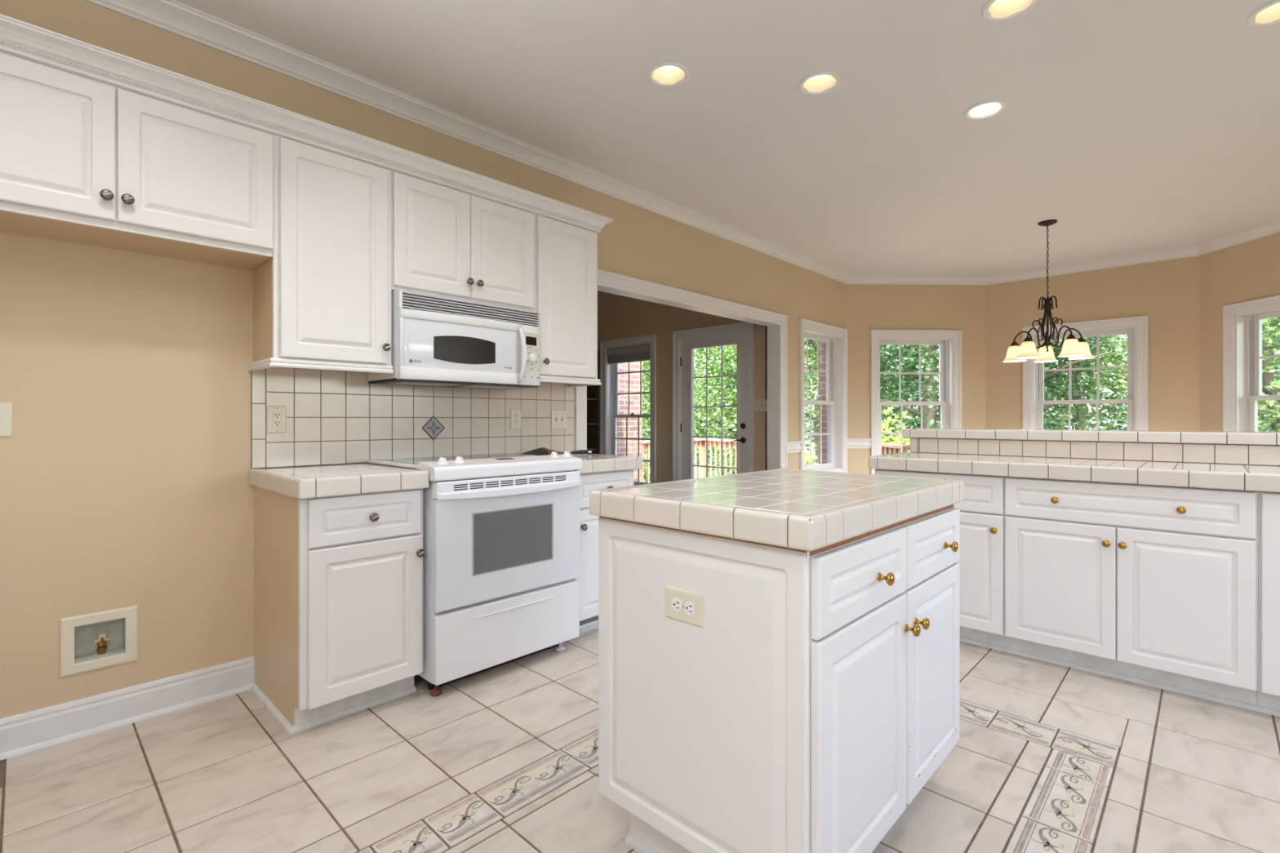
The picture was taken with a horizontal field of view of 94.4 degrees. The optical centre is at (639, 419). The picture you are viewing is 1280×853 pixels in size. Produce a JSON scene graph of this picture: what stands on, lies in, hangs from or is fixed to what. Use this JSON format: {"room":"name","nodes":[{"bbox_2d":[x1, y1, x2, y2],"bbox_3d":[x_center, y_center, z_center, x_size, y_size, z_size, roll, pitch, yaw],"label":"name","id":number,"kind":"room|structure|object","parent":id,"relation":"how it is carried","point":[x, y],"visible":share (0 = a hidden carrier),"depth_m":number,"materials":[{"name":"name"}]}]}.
{"room":"kitchen","nodes":[
{"label":"kitchen","id":0,"kind":"room"},
{"bbox_2d":[0,0,845,719],"bbox_3d":[-0.906,-0.287,3.531,0.270,2.895,9.040,0,0,44],"label":"wall","id":1,"kind":"structure","parent":0,"point":[126,463],"depth_m":2.31,"materials":[{"name":"paint"}]},
{"bbox_2d":[0,402,12,436],"bbox_3d":[-2.176,0.001,2.006,0.008,0.118,0.074,0,0,44],"label":"wall outlet","id":2,"kind":"object","parent":1,"relation":"attached to","point":[6,408],"visible":1,"depth_m":2.02,"materials":[{"name":"beige plastic"}]},
{"bbox_2d":[0,421,3,429],"bbox_3d":[-2.175,0.021,2.004,0.002,0.027,0.033,0,0,44],"label":"receptacle","id":3,"kind":"object","parent":2,"relation":"attached to","point":[1,422],"depth_m":2.01,"materials":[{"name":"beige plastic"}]},
{"bbox_2d":[0,409,3,417],"bbox_3d":[-2.175,-0.018,2.004,0.002,0.027,0.033,0,0,44],"label":"receptacle","id":4,"kind":"object","parent":2,"relation":"attached to","point":[1,411],"depth_m":2.01,"materials":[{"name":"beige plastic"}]},
{"bbox_2d":[59,604,138,677],"bbox_3d":[-2.027,0.818,2.224,0.093,0.210,0.216,0,0,44],"label":"water supply box","id":5,"kind":"object","parent":1,"relation":"attached to","point":[91,642],"visible":1,"depth_m":2.23,"materials":[{"name":"beige plastic"}]},
{"bbox_2d":[0,656,254,760],"bbox_3d":[-2.791,1.084,1.355,0.024,0.132,3.290,0,0,44],"label":"baseboard","id":6,"kind":"structure","parent":1,"relation":"attached to","point":[20,734],"depth_m":2.23,"materials":[{"name":"white wood"}]},
{"bbox_2d":[0,51,273,270],"bbox_3d":[-1.864,-0.881,2.082,0.356,0.482,0.945,0,0,44],"label":"upper cabinet","id":7,"kind":"object","parent":1,"relation":"attached to","point":[83,160],"visible":1,"depth_m":2.02,"materials":[{"name":"white wood"}]},
{"bbox_2d":[0,13,613,233],"bbox_3d":[-1.238,-1.163,2.719,0.375,0.082,2.732,0,0,44],"label":"crown molding","id":8,"kind":"structure","parent":7,"relation":"on","point":[20,38],"depth_m":2.26,"materials":[{"name":"white wood"}]},
{"bbox_2d":[247,134,393,373],"bbox_3d":[-1.379,-0.664,2.586,0.356,0.916,0.486,0,0,44],"label":"upper cabinet","id":9,"kind":"object","parent":1,"relation":"attached to","point":[322,300],"visible":0.99,"depth_m":2.47,"materials":[{"name":"white wood"}]},
{"bbox_2d":[251,367,574,468],"bbox_3d":[-1.043,-0.014,3.183,0.013,0.454,1.788,0,0,44],"label":"tile backsplash","id":10,"kind":"structure","parent":1,"relation":"attached to","point":[334,417],"depth_m":2.95,"materials":[{"name":"beige tile"}]},
{"bbox_2d":[266,405,286,432],"bbox_3d":[-1.591,0.000,2.601,0.008,0.118,0.075,0,0,44],"label":"wall outlet","id":11,"kind":"object","parent":10,"relation":"attached to","point":[276,415],"visible":1,"depth_m":2.60,"materials":[{"name":"beige plastic"}]},
{"bbox_2d":[272,411,281,426],"bbox_3d":[-1.589,0.000,2.599,0.003,0.066,0.033,0,0,44],"label":"receptacle","id":12,"kind":"object","parent":11,"relation":"attached to","point":[277,415],"depth_m":2.60,"materials":[{"name":"beige plastic"}]},
{"bbox_2d":[510,408,520,428],"bbox_3d":[-0.731,-0.002,3.498,0.008,0.116,0.074,0,0,44],"label":"wall outlet","id":13,"kind":"object","parent":10,"relation":"attached to","point":[515,414],"visible":1,"depth_m":3.49,"materials":[{"name":"beige plastic"}]},
{"bbox_2d":[551,409,566,428],"bbox_3d":[-0.505,0.000,3.726,0.018,0.116,0.118,0,0,44],"label":"switch plate","id":14,"kind":"object","parent":10,"relation":"attached to","point":[558,417],"visible":1,"depth_m":3.73,"materials":[{"name":"beige plastic"}]},
{"bbox_2d":[391,170,534,311],"bbox_3d":[-0.939,-0.854,3.045,0.356,0.536,0.785,0,0,44],"label":"upper cabinet","id":15,"kind":"object","parent":1,"relation":"attached to","point":[446,242],"visible":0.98,"depth_m":2.90,"materials":[{"name":"white wood"}]},
{"bbox_2d":[367,288,540,389],"bbox_3d":[-0.908,-0.377,3.018,0.415,0.414,0.771,0,0,44],"label":"microwave","id":16,"kind":"object","parent":15,"relation":"attached to","point":[437,341],"visible":1,"depth_m":2.85,"materials":[{"name":"white plastic"}]},
{"bbox_2d":[534,213,601,386],"bbox_3d":[-0.501,-0.664,3.501,0.356,0.916,0.478,0,0,44],"label":"upper cabinet","id":17,"kind":"object","parent":1,"relation":"attached to","point":[566,255],"visible":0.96,"depth_m":3.38,"materials":[{"name":"white wood"}]},
{"bbox_2d":[574,268,787,470],"bbox_3d":[0.448,0.074,4.827,0.164,2.152,2.645,0,0,44],"label":"door frame","id":18,"kind":"structure","parent":1,"relation":"attached to","point":[776,323],"depth_m":5.26,"materials":[{"name":"white wood"}]},
{"bbox_2d":[787,318,847,472],"bbox_3d":[1.810,-0.180,6.268,0.198,1.660,1.320,0,0,44],"label":"window","id":19,"kind":"structure","parent":1,"relation":"in","point":[835,338],"depth_m":6.63,"materials":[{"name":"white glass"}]},
{"bbox_2d":[0,627,1279,852],"bbox_3d":[0.656,1.180,2.849,9.000,0.061,10.220,0,0,44],"label":"floor","id":20,"kind":"structure","parent":0,"point":[1047,757],"depth_m":1.90,"materials":[{"name":"tile"}]},
{"bbox_2d":[251,486,425,734],"bbox_3d":[-1.267,0.717,2.483,0.661,0.866,0.479,0,0,44],"label":"base cabinet","id":21,"kind":"object","parent":20,"relation":"on","point":[338,580],"visible":0.99,"depth_m":2.28,"materials":[{"name":"white wood"}]},
{"bbox_2d":[249,463,428,498],"bbox_3d":[-1.264,0.246,2.480,0.648,0.070,0.482,0,0,44],"label":"countertop","id":22,"kind":"structure","parent":21,"relation":"on","point":[321,481],"depth_m":2.30,"materials":[{"name":"tile"}]},
{"bbox_2d":[367,450,582,696],"bbox_3d":[-0.795,0.655,2.910,0.712,0.989,0.785,0,0,44],"label":"range","id":23,"kind":"object","parent":20,"relation":"on","point":[501,532],"visible":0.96,"depth_m":2.62,"materials":[{"name":"white metal"}]},
{"bbox_2d":[367,453,533,469],"bbox_3d":[-0.854,0.208,2.966,0.550,0.025,0.785,0,0,44],"label":"cooktop","id":24,"kind":"object","parent":23,"relation":"in","point":[405,463],"depth_m":2.85,"materials":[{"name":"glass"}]},
{"bbox_2d":[586,350,599,453],"bbox_3d":[-1.010,0.125,7.409,0.279,2.050,1.090,0,0,44],"label":"bookcase","id":25,"kind":"object","parent":20,"relation":"on","point":[593,391],"visible":0.14,"depth_m":7.75,"materials":[{"name":"brown wood"}]},
{"bbox_2d":[573,469,633,633],"bbox_3d":[-0.396,0.717,3.390,0.661,0.866,0.457,0,0,44],"label":"base cabinet","id":26,"kind":"object","parent":20,"relation":"on","point":[588,578],"visible":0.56,"depth_m":3.11,"materials":[{"name":"white wood"}]},
{"bbox_2d":[579,615,598,629],"bbox_3d":[-0.292,1.081,3.195,0.018,0.078,0.280,0,0,44],"label":"vent grille","id":27,"kind":"object","parent":26,"relation":"attached to","point":[592,622],"depth_m":3.21,"materials":[{"name":"white metal"}]},
{"bbox_2d":[569,452,642,474],"bbox_3d":[-0.384,0.244,3.397,0.648,0.067,0.486,0,0,44],"label":"countertop","id":28,"kind":"structure","parent":26,"relation":"on","point":[591,463],"depth_m":3.21,"materials":[{"name":"tile"}]},
{"bbox_2d":[520,447,564,455],"bbox_3d":[-0.581,0.189,3.497,0.120,0.046,0.260,0,0,40],"label":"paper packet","id":29,"kind":"object","parent":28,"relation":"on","point":[542,451],"visible":0.68,"depth_m":3.45,"materials":[{"name":"black plastic"}]},
{"bbox_2d":[570,449,591,454],"bbox_3d":[-0.354,0.198,3.578,0.137,0.026,0.026,0,0,-32],"label":"utensil","id":30,"kind":"object","parent":28,"relation":"on","point":[580,451],"visible":1,"depth_m":3.57,"materials":[{"name":"black plastic"}]},
{"bbox_2d":[598,504,959,852],"bbox_3d":[0.456,0.703,1.721,0.671,0.893,0.950,0,0,44],"label":"kitchen island","id":31,"kind":"object","parent":20,"relation":"on","point":[817,695],"visible":1,"depth_m":1.38,"materials":[{"name":"white wood"}]},
{"bbox_2d":[665,585,704,627],"bbox_3d":[0.103,0.441,1.398,0.118,0.076,0.008,0,0,44],"label":"wall outlet","id":32,"kind":"object","parent":31,"relation":"attached to","point":[681,605],"visible":1,"depth_m":1.39,"materials":[{"name":"beige plastic"}]},
{"bbox_2d":[671,597,681,612],"bbox_3d":[0.087,0.441,1.410,0.027,0.033,0.002,0,0,44],"label":"receptacle","id":33,"kind":"object","parent":32,"relation":"attached to","point":[676,602],"depth_m":1.41,"materials":[{"name":"white plastic"}]},
{"bbox_2d":[684,601,693,615],"bbox_3d":[0.115,0.441,1.383,0.027,0.033,0.002,0,0,44],"label":"receptacle","id":34,"kind":"object","parent":32,"relation":"attached to","point":[689,606],"depth_m":1.38,"materials":[{"name":"white plastic"}]},
{"bbox_2d":[589,468,964,551],"bbox_3d":[0.442,0.224,1.732,0.652,0.066,1.001,0,0,44],"label":"island countertop","id":35,"kind":"structure","parent":31,"relation":"on","point":[808,510],"depth_m":1.45,"materials":[{"name":"tile"}]},
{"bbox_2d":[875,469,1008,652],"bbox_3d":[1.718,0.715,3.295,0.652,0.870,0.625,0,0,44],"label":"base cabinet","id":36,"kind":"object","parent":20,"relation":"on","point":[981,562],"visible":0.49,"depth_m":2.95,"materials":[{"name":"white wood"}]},
{"bbox_2d":[1004,476,1257,711],"bbox_3d":[2.261,0.715,2.774,0.853,0.870,0.625,0,0,44],"label":"base cabinet","id":37,"kind":"object","parent":20,"relation":"on","point":[1151,585],"visible":1,"depth_m":2.53,"materials":[{"name":"white wood"}]},
{"bbox_2d":[1257,491,1279,716],"bbox_3d":[2.879,0.715,2.181,0.860,0.870,0.625,0,0,44],"label":"base cabinet","id":38,"kind":"object","parent":20,"relation":"on","point":[1268,503],"visible":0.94,"depth_m":2.26,"materials":[{"name":"white wood"}]},
{"bbox_2d":[868,452,1279,492],"bbox_3d":[2.347,0.241,2.701,2.394,0.068,0.616,0,0,44],"label":"countertop","id":39,"kind":"structure","parent":38,"relation":"on","point":[1213,476],"depth_m":2.67,"materials":[{"name":"tile"}]},
{"bbox_2d":[597,290,767,483],"bbox_3d":[0.397,-0.345,6.965,2.926,3.010,0.200,0,0,44],"label":"wall","id":40,"kind":"structure","parent":0,"point":[619,317],"depth_m":6.95,"materials":[{"name":"paint"}]},
{"bbox_2d":[600,333,656,485],"bbox_3d":[-0.103,-0.036,7.407,0.954,1.942,0.196,0,0,44],"label":"window","id":41,"kind":"structure","parent":40,"relation":"in","point":[609,373],"depth_m":7.59,"materials":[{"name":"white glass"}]},
{"bbox_2d":[606,343,649,409],"bbox_3d":[-0.136,-0.477,7.373,0.756,0.855,0.069,0,0,44],"label":"window blind","id":42,"kind":"object","parent":41,"relation":"attached to","point":[636,353],"visible":0.91,"depth_m":7.35,"materials":[{"name":"grey"}]},
{"bbox_2d":[672,321,755,480],"bbox_3d":[0.837,0.071,6.512,1.087,2.157,0.245,0,0,44],"label":"door","id":43,"kind":"structure","parent":40,"relation":"in","point":[742,335],"depth_m":6.48,"materials":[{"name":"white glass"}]},
{"bbox_2d":[755,399,767,411],"bbox_3d":[1.234,-0.142,6.011,0.165,0.118,0.018,0,0,44],"label":"switch plate","id":44,"kind":"object","parent":40,"relation":"attached to","point":[761,405],"visible":0.86,"depth_m":6.02,"materials":[{"name":"beige plastic"}]},
{"bbox_2d":[174,0,1279,275],"bbox_3d":[2.564,-1.785,1.281,8.074,0.340,11.400,0,0,44],"label":"ceiling","id":45,"kind":"structure","parent":0,"point":[1135,126],"depth_m":3.03,"materials":[{"name":"paint"}]},
{"bbox_2d":[647,62,689,87],"bbox_3d":[0.134,-1.655,2.780,0.197,0.092,0.197,0,0,44],"label":"recessed light","id":46,"kind":"object","parent":45,"relation":"in","point":[668,73],"visible":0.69,"depth_m":2.83,"materials":[{"name":"white plastic"}]},
{"bbox_2d":[798,71,841,95],"bbox_3d":[0.863,-1.655,2.850,0.197,0.092,0.197,0,0,44],"label":"recessed light","id":47,"kind":"object","parent":45,"relation":"in","point":[815,83],"visible":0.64,"depth_m":2.90,"materials":[{"name":"beige"}]},
{"bbox_2d":[963,99,1007,119],"bbox_3d":[1.801,-1.633,3.096,0.197,0.049,0.197,0,0,44],"label":"recessed light","id":48,"kind":"object","parent":45,"relation":"in","point":[984,108],"visible":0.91,"depth_m":3.09,"materials":[{"name":"beige"}]},
{"bbox_2d":[981,0,1039,22],"bbox_3d":[1.442,-1.655,2.308,0.197,0.092,0.197,0,0,44],"label":"recessed light","id":49,"kind":"object","parent":45,"relation":"in","point":[1001,11],"visible":1,"depth_m":2.37,"materials":[{"name":"beige"}]},
{"bbox_2d":[1002,219,1094,362],"bbox_3d":[3.331,-1.053,4.873,0.622,1.122,0.630,0,0,44],"label":"chandelier","id":50,"kind":"object","parent":45,"relation":"hanging from","point":[1073,348],"visible":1,"depth_m":4.83,"materials":[{"name":"brown metal"}]},
{"bbox_2d":[1245,0,1279,27],"bbox_3d":[2.530,-1.655,2.340,0.197,0.092,0.197,0,0,44],"label":"recessed light","id":51,"kind":"object","parent":45,"relation":"in","point":[1265,15],"visible":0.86,"depth_m":2.40,"materials":[{"name":"beige"}]},
{"bbox_2d":[845,284,986,474],"bbox_3d":[3.130,-0.292,6.870,1.630,2.885,0.270,0,0,-3],"label":"wall","id":52,"kind":"structure","parent":0,"point":[868,307],"depth_m":6.73,"materials":[{"name":"paint"}]},
{"bbox_2d":[84,0,1279,285],"bbox_3d":[1.751,-1.573,1.798,5.964,0.085,10.220,0,0,44],"label":"trim","id":53,"kind":"structure","parent":52,"relation":"attached to","point":[173,16],"depth_m":3.35,"materials":[{"name":"white wood"}]},
{"bbox_2d":[847,329,961,474],"bbox_3d":[2.983,-0.180,6.799,1.331,1.660,0.198,0,0,-3],"label":"window","id":54,"kind":"structure","parent":52,"relation":"in","point":[949,342],"depth_m":6.74,"materials":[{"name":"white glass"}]},
{"bbox_2d":[986,255,1200,431],"bbox_3d":[4.685,-0.292,6.252,1.780,2.885,0.270,0,0,44],"label":"wall","id":55,"kind":"structure","parent":0,"point":[1168,292],"depth_m":5.88,"materials":[{"name":"paint"}]},
{"bbox_2d":[1022,315,1147,431],"bbox_3d":[4.639,-0.180,6.210,1.044,1.660,0.196,0,0,44],"label":"window","id":56,"kind":"structure","parent":55,"relation":"in","point":[1135,328],"depth_m":6.11,"materials":[{"name":"white wood"}]},
{"bbox_2d":[911,437,1279,466],"bbox_3d":[2.612,0.633,2.968,2.382,1.033,0.120,0,0,44],"label":"wall","id":57,"kind":"structure","parent":0,"point":[912,437],"depth_m":3.06,"materials":[{"name":"tile"}]},
{"bbox_2d":[902,428,1279,444],"bbox_3d":[2.674,0.088,3.064,2.425,0.054,0.400,0,0,44],"label":"raised bar","id":58,"kind":"object","parent":57,"relation":"on","point":[1131,436],"visible":1,"depth_m":3.08,"materials":[{"name":"tile"}]},
{"bbox_2d":[910,437,1279,466],"bbox_3d":[2.567,0.163,2.922,2.384,0.090,0.007,0,0,44],"label":"tile backsplash","id":59,"kind":"structure","parent":57,"relation":"attached to","point":[1252,455],"depth_m":3.05,"materials":[{"name":"beige tile"}]},
{"bbox_2d":[1200,231,1279,431],"bbox_3d":[5.319,-0.292,4.725,0.180,2.885,1.627,0,0,0],"label":"wall","id":60,"kind":"structure","parent":0,"point":[1248,271],"depth_m":5.34,"materials":[{"name":"paint"}]},
{"bbox_2d":[1222,295,1279,444],"bbox_3d":[5.301,-0.180,4.774,0.196,1.660,1.044,0,0,0],"label":"window","id":61,"kind":"structure","parent":60,"relation":"in","point":[1242,357],"depth_m":5.20,"materials":[{"name":"white wood"}]},
{"label":"outside","id":62,"kind":"structure","parent":0,"visible":0},
{"bbox_2d":[643,440,815,478],"bbox_3d":[13.706,2.450,21.498,90.000,0.001,70.000,0,0,44],"label":"ground","id":63,"kind":"structure","parent":62,"point":[806,442],"depth_m":34.37,"materials":[{"name":"green plant"}]},
{"bbox_2d":[617,361,642,481],"bbox_3d":[-0.602,0.100,8.687,0.900,4.700,0.900,0,0,44],"label":"brick wall","id":64,"kind":"structure","parent":63,"relation":"on","point":[634,378],"depth_m":8.52,"materials":[{"name":"red brick"}]},
{"bbox_2d":[642,360,649,428],"bbox_3d":[-1.073,-2.483,24.409,3.952,9.870,4.293,0,0,16],"label":"tree","id":65,"kind":"object","parent":63,"relation":"on","point":[648,361],"visible":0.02,"depth_m":24.01,"materials":[{"name":"green plant"}]},
{"bbox_2d":[643,450,694,482],"bbox_3d":[0.167,1.463,13.061,1.575,1.982,1.891,0,0,-26],"label":"shrub","id":66,"kind":"object","parent":63,"relation":"on","point":[644,463],"visible":0.06,"depth_m":12.96,"materials":[{"name":"green plant"}]},
{"bbox_2d":[642,347,717,466],"bbox_3d":[0.612,-1.153,19.393,3.850,7.215,4.017,0,0,19],"label":"tree","id":67,"kind":"object","parent":63,"relation":"on","point":[646,365],"visible":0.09,"depth_m":18.90,"materials":[{"name":"green plant"}]},
{"bbox_2d":[693,346,736,436],"bbox_3d":[3.793,-2.836,24.150,3.990,10.583,4.071,0,0,-10],"label":"tree","id":68,"kind":"object","parent":63,"relation":"on","point":[714,350],"visible":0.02,"depth_m":24.05,"materials":[{"name":"green plant"}]},
{"bbox_2d":[716,438,734,475],"bbox_3d":[2.275,1.405,10.825,1.771,2.099,1.863,0,0,44],"label":"shrub","id":69,"kind":"object","parent":63,"relation":"on","point":[717,456],"visible":0.02,"depth_m":11.10,"materials":[{"name":"green plant"}]},
{"bbox_2d":[646,344,819,476],"bbox_3d":[2.392,-1.303,14.555,4.184,7.515,4.011,0,0,-37],"label":"tree","id":70,"kind":"object","parent":63,"relation":"on","point":[731,367],"visible":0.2,"depth_m":14.17,"materials":[{"name":"green plant"}]},
{"bbox_2d":[804,435,818,465],"bbox_3d":[2.531,1.302,9.488,1.181,2.301,1.160,0,0,-3],"label":"shrub","id":71,"kind":"object","parent":63,"relation":"on","point":[806,459],"visible":0.03,"depth_m":9.24,"materials":[{"name":"green plant"}]},
{"bbox_2d":[804,338,884,463],"bbox_3d":[5.497,-2.386,18.711,3.874,9.677,4.208,0,0,-26],"label":"tree","id":72,"kind":"object","parent":63,"relation":"on","point":[813,344],"visible":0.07,"depth_m":18.32,"materials":[{"name":"green plant"}]},
{"bbox_2d":[881,405,912,452],"bbox_3d":[3.838,1.120,9.289,1.229,2.665,1.145,0,0,44],"label":"shrub","id":73,"kind":"object","parent":63,"relation":"on","point":[905,441],"visible":0.06,"depth_m":9.11,"materials":[{"name":"green plant"}]},
{"bbox_2d":[880,344,938,454],"bbox_3d":[9.474,-2.998,22.373,4.112,10.907,4.196,0,0,22],"label":"tree","id":74,"kind":"object","parent":63,"relation":"on","point":[895,345],"visible":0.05,"depth_m":22.06,"materials":[{"name":"green plant"}]},
{"bbox_2d":[880,344,940,435],"bbox_3d":[6.115,-2.874,13.282,4.019,10.660,4.101,0,0,-18],"label":"tree","id":75,"kind":"object","parent":63,"relation":"on","point":[929,384],"visible":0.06,"depth_m":13.13,"materials":[{"name":"green plant"}]},
{"bbox_2d":[642,334,1278,465],"bbox_3d":[10.833,-1.782,22.634,58.830,13.276,21.889,0,0,24],"label":"foliage","id":76,"kind":"object","parent":63,"relation":"on","point":[1073,423],"visible":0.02,"depth_m":25.93,"materials":[{"name":"green plant"}]},
{"bbox_2d":[1043,335,1127,430],"bbox_3d":[11.096,-3.225,16.212,4.284,11.363,4.371,0,0,-35],"label":"tree","id":77,"kind":"object","parent":63,"relation":"on","point":[1050,375],"visible":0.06,"depth_m":15.81,"materials":[{"name":"green plant"}]},
{"bbox_2d":[1043,334,1127,430],"bbox_3d":[14.543,-2.620,19.402,4.061,10.144,4.412,0,0,22],"label":"tree","id":78,"kind":"object","parent":63,"relation":"on","point":[1082,425],"visible":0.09,"depth_m":19.19,"materials":[{"name":"green plant"}]},
{"bbox_2d":[1104,316,1279,432],"bbox_3d":[10.484,-1.396,9.905,4.110,7.701,4.288,0,0,10],"label":"tree","id":79,"kind":"object","parent":63,"relation":"on","point":[1270,386],"visible":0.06,"depth_m":9.84,"materials":[{"name":"green plant"}]},
{"bbox_2d":[1257,317,1279,431],"bbox_3d":[14.136,-3.025,13.455,4.217,10.961,4.133,0,0,32],"label":"tree","id":80,"kind":"object","parent":63,"relation":"on","point":[1270,319],"visible":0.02,"depth_m":13.08,"materials":[{"name":"green plant"}]},
{"bbox_3d":[1.259,1.860,9.037,5.700,1.180,3.942,0,0,44],"label":"deck","id":81,"kind":"object","parent":63,"relation":"on","visible":0},
{"bbox_2d":[642,438,736,482],"bbox_3d":[1.162,0.801,9.080,2.056,0.938,1.998,0,0,44],"label":"deck railing","id":82,"kind":"object","parent":81,"relation":"on","point":[701,442],"visible":0.2,"depth_m":9.98,"materials":[{"name":"brown wood"}]},
{"bbox_2d":[881,443,910,455],"bbox_3d":[3.337,0.801,8.025,0.140,0.938,1.112,0,0,-1],"label":"deck railing","id":83,"kind":"object","parent":81,"relation":"on","point":[886,450],"visible":0.2,"depth_m":7.78,"materials":[{"name":"brown wood"}]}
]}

